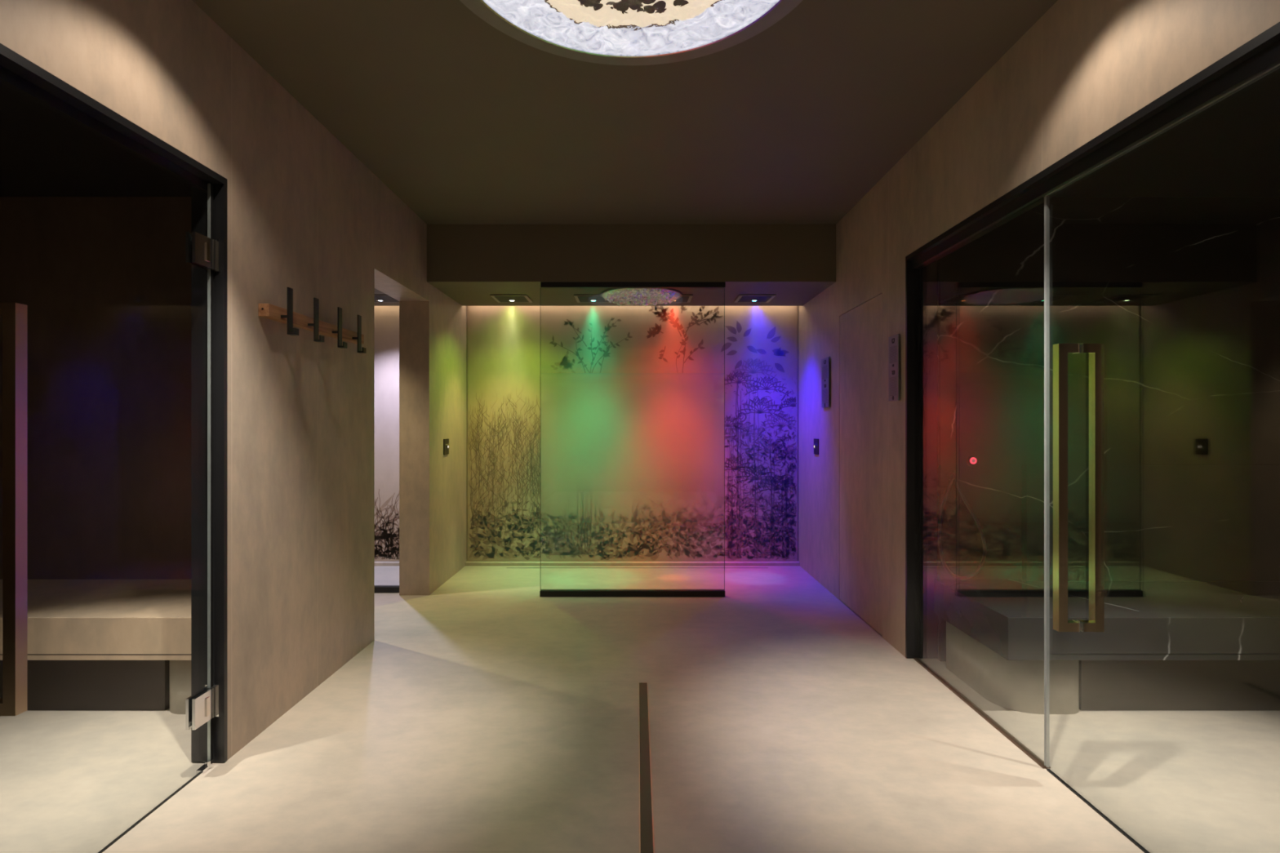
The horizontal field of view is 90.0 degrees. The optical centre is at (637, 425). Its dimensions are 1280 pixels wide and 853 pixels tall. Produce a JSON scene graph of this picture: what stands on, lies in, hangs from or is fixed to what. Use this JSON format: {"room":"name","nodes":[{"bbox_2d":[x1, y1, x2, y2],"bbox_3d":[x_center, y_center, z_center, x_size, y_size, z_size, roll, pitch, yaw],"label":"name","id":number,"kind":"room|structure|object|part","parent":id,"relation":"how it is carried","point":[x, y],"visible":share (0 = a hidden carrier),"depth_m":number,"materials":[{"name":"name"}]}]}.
{"room":"spa","nodes":[
{"label":"spa","id":0,"kind":"room"},
{"bbox_2d":[0,196,191,579],"bbox_3d":[-2.516,0.020,3.300,1.868,2.360,0.100,0,0,0],"label":"wall","id":1,"kind":"structure","parent":0,"point":[104,282],"depth_m":3.25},
{"bbox_2d":[0,83,191,196],"bbox_3d":[-2.516,-1.190,1.375,1.868,0.060,3.750,0,0,0],"label":"ceiling","id":2,"kind":"structure","parent":0,"point":[43,153],"depth_m":2.85,"materials":[{"name":"black paint"}]},
{"bbox_2d":[0,0,466,760],"bbox_3d":[-1.572,-0.100,1.450,0.210,2.600,8.100,0,0,0],"label":"wall","id":3,"kind":"structure","parent":0,"point":[306,215],"depth_m":2.69,"materials":[{"name":"paint"}]},
{"bbox_2d":[0,43,227,852],"bbox_3d":[-1.507,0.161,0.944,0.150,2.079,2.687,0,0,0],"label":"door","id":4,"kind":"structure","parent":3,"relation":"in","point":[206,243],"depth_m":2.23,"materials":[{"name":"black metal"}]},
{"bbox_3d":[-1.464,0.194,1.488,0.064,0.952,0.029,0,0,0],"label":"pull handle","id":5,"kind":"part","parent":4,"relation":"part of","materials":[{"name":"brown wood"}]},
{"bbox_3d":[-1.505,0.975,2.267,0.048,0.112,0.006,0,0,0],"label":"frame plate","id":6,"kind":"part","parent":4,"relation":"part of","materials":[{"name":"silver metal"}]},
{"bbox_3d":[-1.505,-0.600,2.267,0.048,0.112,0.006,0,0,0],"label":"frame plate","id":7,"kind":"part","parent":4,"relation":"part of","materials":[{"name":"silver metal"}]},
{"bbox_2d":[258,287,366,353],"bbox_3d":[-1.415,-0.456,2.904,0.101,0.188,0.862,0,0,0],"label":"coat rack","id":8,"kind":"object","parent":3,"relation":"attached to","point":[268,311],"visible":1,"depth_m":2.77,"materials":[{"name":"brown wood"}]},
{"bbox_3d":[-1.446,-0.447,2.905,0.041,0.049,0.860,0,0,0],"label":"rail","id":9,"kind":"part","parent":8,"relation":"part of","materials":[{"name":"brown wood"}]},
{"bbox_2d":[443,438,448,454],"bbox_3d":[-1.457,0.165,4.900,0.020,0.120,0.120,0,0,0],"label":"shower control","id":10,"kind":"object","parent":3,"relation":"attached to","point":[446,442],"visible":1,"depth_m":4.88,"materials":[{"name":"brown metal"}]},
{"bbox_2d":[374,288,399,306],"bbox_3d":[-2.563,-1.150,4.355,1.773,0.300,2.010,0,0,0],"label":"ceiling","id":11,"kind":"structure","parent":0,"point":[376,291],"depth_m":5.25,"materials":[{"name":"brown paint"}]},
{"bbox_2d":[374,294,399,302],"bbox_3d":[-2.020,-0.989,5.030,0.280,0.022,0.280,0,0,0],"label":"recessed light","id":12,"kind":"object","parent":11,"relation":"attached to","point":[378,298],"visible":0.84,"depth_m":5.02,"materials":[{"name":"metal"}]},
{"bbox_2d":[191,0,1057,224],"bbox_3d":[0.000,-1.460,1.500,7.300,0.120,8.600,0,0,0],"label":"ceiling","id":13,"kind":"structure","parent":0,"point":[465,121],"depth_m":2.78,"materials":[{"name":"brown paint"}]},
{"bbox_2d":[459,0,802,65],"bbox_3d":[-0.020,-1.381,1.873,1.214,0.037,1.214,0,0,0],"label":"recessed light","id":14,"kind":"object","parent":13,"relation":"in","point":[606,32],"visible":1,"depth_m":2.20,"materials":[{"name":"white glass"}]},
{"bbox_2d":[426,224,835,306],"bbox_3d":[-0.041,-1.200,4.910,2.852,0.400,0.900,0,0,0],"label":"bulkhead","id":15,"kind":"object","parent":13,"relation":"attached to","point":[468,264],"visible":0.86,"depth_m":4.46,"materials":[{"name":"brown paint"}]},
{"bbox_2d":[489,294,533,302],"bbox_3d":[-0.985,-0.989,5.030,0.280,0.022,0.280,0,0,0],"label":"recessed light","id":16,"kind":"object","parent":15,"relation":"attached to","point":[499,298],"visible":1,"depth_m":5.00,"materials":[{"name":"metal"}]},
{"bbox_2d":[573,294,609,302],"bbox_3d":[-0.345,-0.989,5.030,0.280,0.022,0.280,0,0,0],"label":"recessed light","id":17,"kind":"object","parent":15,"relation":"attached to","point":[580,298],"visible":0.94,"depth_m":5.01,"materials":[{"name":"metal"}]},
{"bbox_2d":[600,288,682,306],"bbox_3d":[0.030,-0.972,4.900,0.624,0.056,0.624,0,0,0],"label":"shower head","id":18,"kind":"object","parent":15,"relation":"attached to","point":[627,296],"visible":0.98,"depth_m":4.81,"materials":[{"name":"metal"}]},
{"bbox_2d":[671,294,693,302],"bbox_3d":[0.285,-0.989,5.030,0.280,0.022,0.280,0,0,0],"label":"recessed light","id":19,"kind":"object","parent":15,"relation":"attached to","point":[684,298],"visible":0.35,"depth_m":5.02,"materials":[{"name":"metal"}]},
{"bbox_2d":[733,294,776,302],"bbox_3d":[0.920,-0.989,5.030,0.280,0.022,0.280,0,0,0],"label":"recessed light","id":20,"kind":"object","parent":15,"relation":"attached to","point":[741,298],"visible":1,"depth_m":5.00,"materials":[{"name":"metal"}]},
{"bbox_2d":[466,306,798,560],"bbox_3d":[0.000,-0.100,5.600,6.900,2.600,0.200,0,0,0],"label":"wall","id":21,"kind":"structure","parent":0,"point":[467,306],"depth_m":5.50,"materials":[{"name":"ceramic"}]},
{"bbox_2d":[374,560,399,565],"bbox_3d":[-2.563,1.184,5.474,1.773,0.032,0.051,0,0,0],"label":"baseboard","id":22,"kind":"structure","parent":21,"relation":"attached to","point":[376,562],"depth_m":5.45,"materials":[{"name":"ceramic"}]},
{"bbox_2d":[374,306,399,560],"bbox_3d":[-2.563,0.033,5.493,1.753,2.266,0.012,0,0,0],"label":"mural panel","id":23,"kind":"object","parent":21,"relation":"attached to","point":[386,317],"visible":0.13,"depth_m":5.49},
{"bbox_2d":[465,560,799,566],"bbox_3d":[-0.041,1.184,5.474,2.852,0.032,0.051,0,0,0],"label":"baseboard","id":24,"kind":"structure","parent":21,"relation":"attached to","point":[576,563],"depth_m":5.45,"materials":[{"name":"ceramic"}]},
{"bbox_2d":[467,306,797,560],"bbox_3d":[-0.041,0.033,5.493,2.828,2.266,0.012,0,0,0],"label":"mural panel","id":25,"kind":"object","parent":21,"relation":"attached to","point":[581,345],"visible":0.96,"depth_m":5.49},
{"bbox_2d":[0,565,1279,852],"bbox_3d":[0.000,1.260,1.500,7.300,0.120,8.600,0,0,0],"label":"floor","id":26,"kind":"structure","parent":0,"point":[482,713],"depth_m":2.34,"materials":[{"name":"ceramic"}]},
{"bbox_2d":[0,579,191,714],"bbox_3d":[-2.524,0.991,2.924,1.848,0.418,0.649,0,0,0],"label":"bench","id":27,"kind":"object","parent":26,"relation":"on","point":[94,645],"visible":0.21,"depth_m":2.69,"materials":[{"name":"beige stone"}]},
{"bbox_3d":[-2.524,0.869,2.924,1.848,0.174,0.648,0,0,0],"label":"seat","id":28,"kind":"part","parent":27,"relation":"part of","materials":[{"name":"beige stone"}]},
{"bbox_2d":[374,585,399,592],"bbox_3d":[-2.498,0.105,4.600,1.603,2.190,0.050,0,0,0],"label":"screen","id":29,"kind":"object","parent":26,"relation":"on","point":[378,588],"visible":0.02,"depth_m":4.58,"materials":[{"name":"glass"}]},
{"bbox_2d":[539,281,725,596],"bbox_3d":[-0.033,0.100,4.490,1.296,2.200,0.044,0,0,0],"label":"screen","id":30,"kind":"object","parent":26,"relation":"on","point":[601,445],"visible":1,"depth_m":4.50,"materials":[{"name":"clear glass"}]},
{"bbox_3d":[-0.034,1.179,4.490,1.294,0.042,0.044,0,0,0],"label":"rail","id":31,"kind":"part","parent":30,"relation":"part of","materials":[{"name":"black metal"}]},
{"bbox_3d":[-0.030,-0.982,4.490,1.290,0.036,0.044,0,0,0],"label":"rail","id":32,"kind":"part","parent":30,"relation":"part of","materials":[{"name":"black metal"}]},
{"bbox_2d":[506,567,768,568],"bbox_3d":[0.000,1.204,5.382,2.200,0.011,0.014,0,0,0],"label":"drain","id":33,"kind":"object","parent":26,"relation":"in","point":[506,567],"visible":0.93,"depth_m":5.38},
{"bbox_2d":[638,682,654,852],"bbox_3d":[0.027,1.204,1.590,0.042,0.012,2.780,0,0,0],"label":"floor drain","id":34,"kind":"object","parent":26,"relation":"in","point":[646,809],"visible":1,"depth_m":2.17,"materials":[{"name":"metal"}]},
{"bbox_2d":[933,579,1279,714],"bbox_3d":[2.477,0.991,2.924,1.942,0.418,0.649,0,0,0],"label":"bench","id":35,"kind":"object","parent":26,"relation":"on","point":[1163,646],"visible":0.99,"depth_m":2.69,"materials":[{"name":"black stone"}]},
{"bbox_3d":[2.477,0.869,2.924,1.942,0.174,0.648,0,0,0],"label":"seat","id":36,"kind":"part","parent":35,"relation":"part of","materials":[{"name":"black stone"}]},
{"bbox_2d":[1022,464,1279,581],"bbox_3d":[2.699,0.491,3.227,1.497,0.582,0.043,0,0,0],"label":"backrest","id":37,"kind":"object","parent":35,"relation":"on","point":[1163,522],"visible":1,"depth_m":3.21,"materials":[{"name":"black stone"}]},
{"bbox_2d":[798,0,1279,657],"bbox_3d":[1.490,-0.100,1.450,0.210,2.600,8.100,0,0,0],"label":"wall","id":38,"kind":"structure","parent":0,"point":[1084,67],"depth_m":2.66,"materials":[{"name":"paint"}]},
{"bbox_2d":[813,438,818,454],"bbox_3d":[1.375,0.165,4.940,0.020,0.120,0.120,0,0,0],"label":"shower control","id":39,"kind":"object","parent":38,"relation":"attached to","point":[815,441],"visible":1,"depth_m":4.92,"materials":[{"name":"brown metal"}]},
{"bbox_2d":[821,356,830,407],"bbox_3d":[1.377,-0.310,4.670,0.017,0.360,0.180,0,0,0],"label":"sign","id":40,"kind":"object","parent":38,"relation":"attached to","point":[824,362],"visible":1,"depth_m":4.65,"materials":[{"name":"grey plastic"}]},
{"bbox_2d":[823,389,827,403],"bbox_3d":[1.369,-0.210,4.668,0.001,0.100,0.133,0,0,0],"label":"print","id":41,"kind":"object","parent":40,"relation":"attached to","point":[825,391],"depth_m":4.65},
{"bbox_2d":[823,365,827,378],"bbox_3d":[1.369,-0.385,4.668,0.001,0.088,0.133,0,0,0],"label":"print","id":42,"kind":"object","parent":40,"relation":"attached to","point":[825,367],"depth_m":4.65},
{"bbox_2d":[839,293,882,635],"bbox_3d":[1.421,0.225,4.005,0.069,1.950,0.770,0,0,0],"label":"door","id":43,"kind":"structure","parent":38,"relation":"in","point":[860,328],"depth_m":3.96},
{"bbox_2d":[888,333,900,401],"bbox_3d":[1.377,-0.305,3.425,0.017,0.350,0.130,0,0,0],"label":"sign","id":44,"kind":"object","parent":38,"relation":"attached to","point":[893,341],"visible":1,"depth_m":3.42,"materials":[{"name":"grey plastic"}]},
{"bbox_2d":[889,376,897,395],"bbox_3d":[1.369,-0.207,3.424,0.001,0.097,0.096,0,0,0],"label":"print","id":45,"kind":"object","parent":44,"relation":"attached to","point":[893,380],"depth_m":3.42},
{"bbox_2d":[889,346,897,363],"bbox_3d":[1.369,-0.378,3.424,0.001,0.085,0.096,0,0,0],"label":"print","id":46,"kind":"object","parent":44,"relation":"attached to","point":[893,349],"depth_m":3.42},
{"bbox_2d":[905,22,1279,852],"bbox_3d":[1.448,0.166,1.450,0.183,2.069,3.701,0,0,0],"label":"door","id":47,"kind":"structure","parent":38,"relation":"in","point":[1257,60],"depth_m":2.23,"materials":[{"name":"black metal"}]},
{"bbox_3d":[1.389,0.202,2.075,0.064,0.929,0.029,0,0,0],"label":"pull handle","id":48,"kind":"part","parent":47,"relation":"part of","materials":[{"name":"brown metal"}]},
{"bbox_2d":[1072,342,1079,632],"bbox_3d":[1.423,0.202,2.075,0.003,0.931,0.031,0,0,0],"label":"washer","id":49,"kind":"object","parent":47,"relation":"in","point":[1076,346],"depth_m":2.06,"materials":[{"name":"silver metal"}]},
{"bbox_2d":[1076,342,1084,632],"bbox_3d":[1.437,0.202,2.075,0.003,0.931,0.031,0,0,0],"label":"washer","id":50,"kind":"object","parent":47,"relation":"in","point":[1080,346],"depth_m":2.06,"materials":[{"name":"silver metal"}]},
{"bbox_3d":[1.471,0.202,2.075,0.064,0.929,0.029,0,0,0],"label":"pull handle","id":51,"kind":"part","parent":47,"relation":"part of","materials":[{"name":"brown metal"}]},
{"bbox_2d":[937,196,1279,661],"bbox_3d":[2.495,0.020,3.300,1.910,2.360,0.100,0,0,0],"label":"wall","id":52,"kind":"structure","parent":0,"point":[1181,295],"depth_m":3.25,"materials":[{"name":"black stone"}]},
{"bbox_2d":[937,471,986,579],"bbox_3d":[1.634,0.507,3.225,0.242,0.537,0.049,0,0,0],"label":"shower hose","id":53,"kind":"object","parent":52,"relation":"attached to","point":[952,477],"visible":1,"depth_m":3.21,"materials":[{"name":"grey rubber"}]},
{"bbox_2d":[966,454,978,466],"bbox_3d":[1.700,0.180,3.243,0.060,0.060,0.015,0,0,0],"label":"button","id":54,"kind":"object","parent":52,"relation":"attached to","point":[972,460],"visible":1,"depth_m":3.24,"materials":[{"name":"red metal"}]},
{"bbox_2d":[1054,72,1279,196],"bbox_3d":[2.495,-1.190,1.375,1.910,0.060,3.750,0,0,0],"label":"ceiling","id":55,"kind":"structure","parent":0,"point":[1232,149],"depth_m":2.81,"materials":[{"name":"black paint"}]}
]}

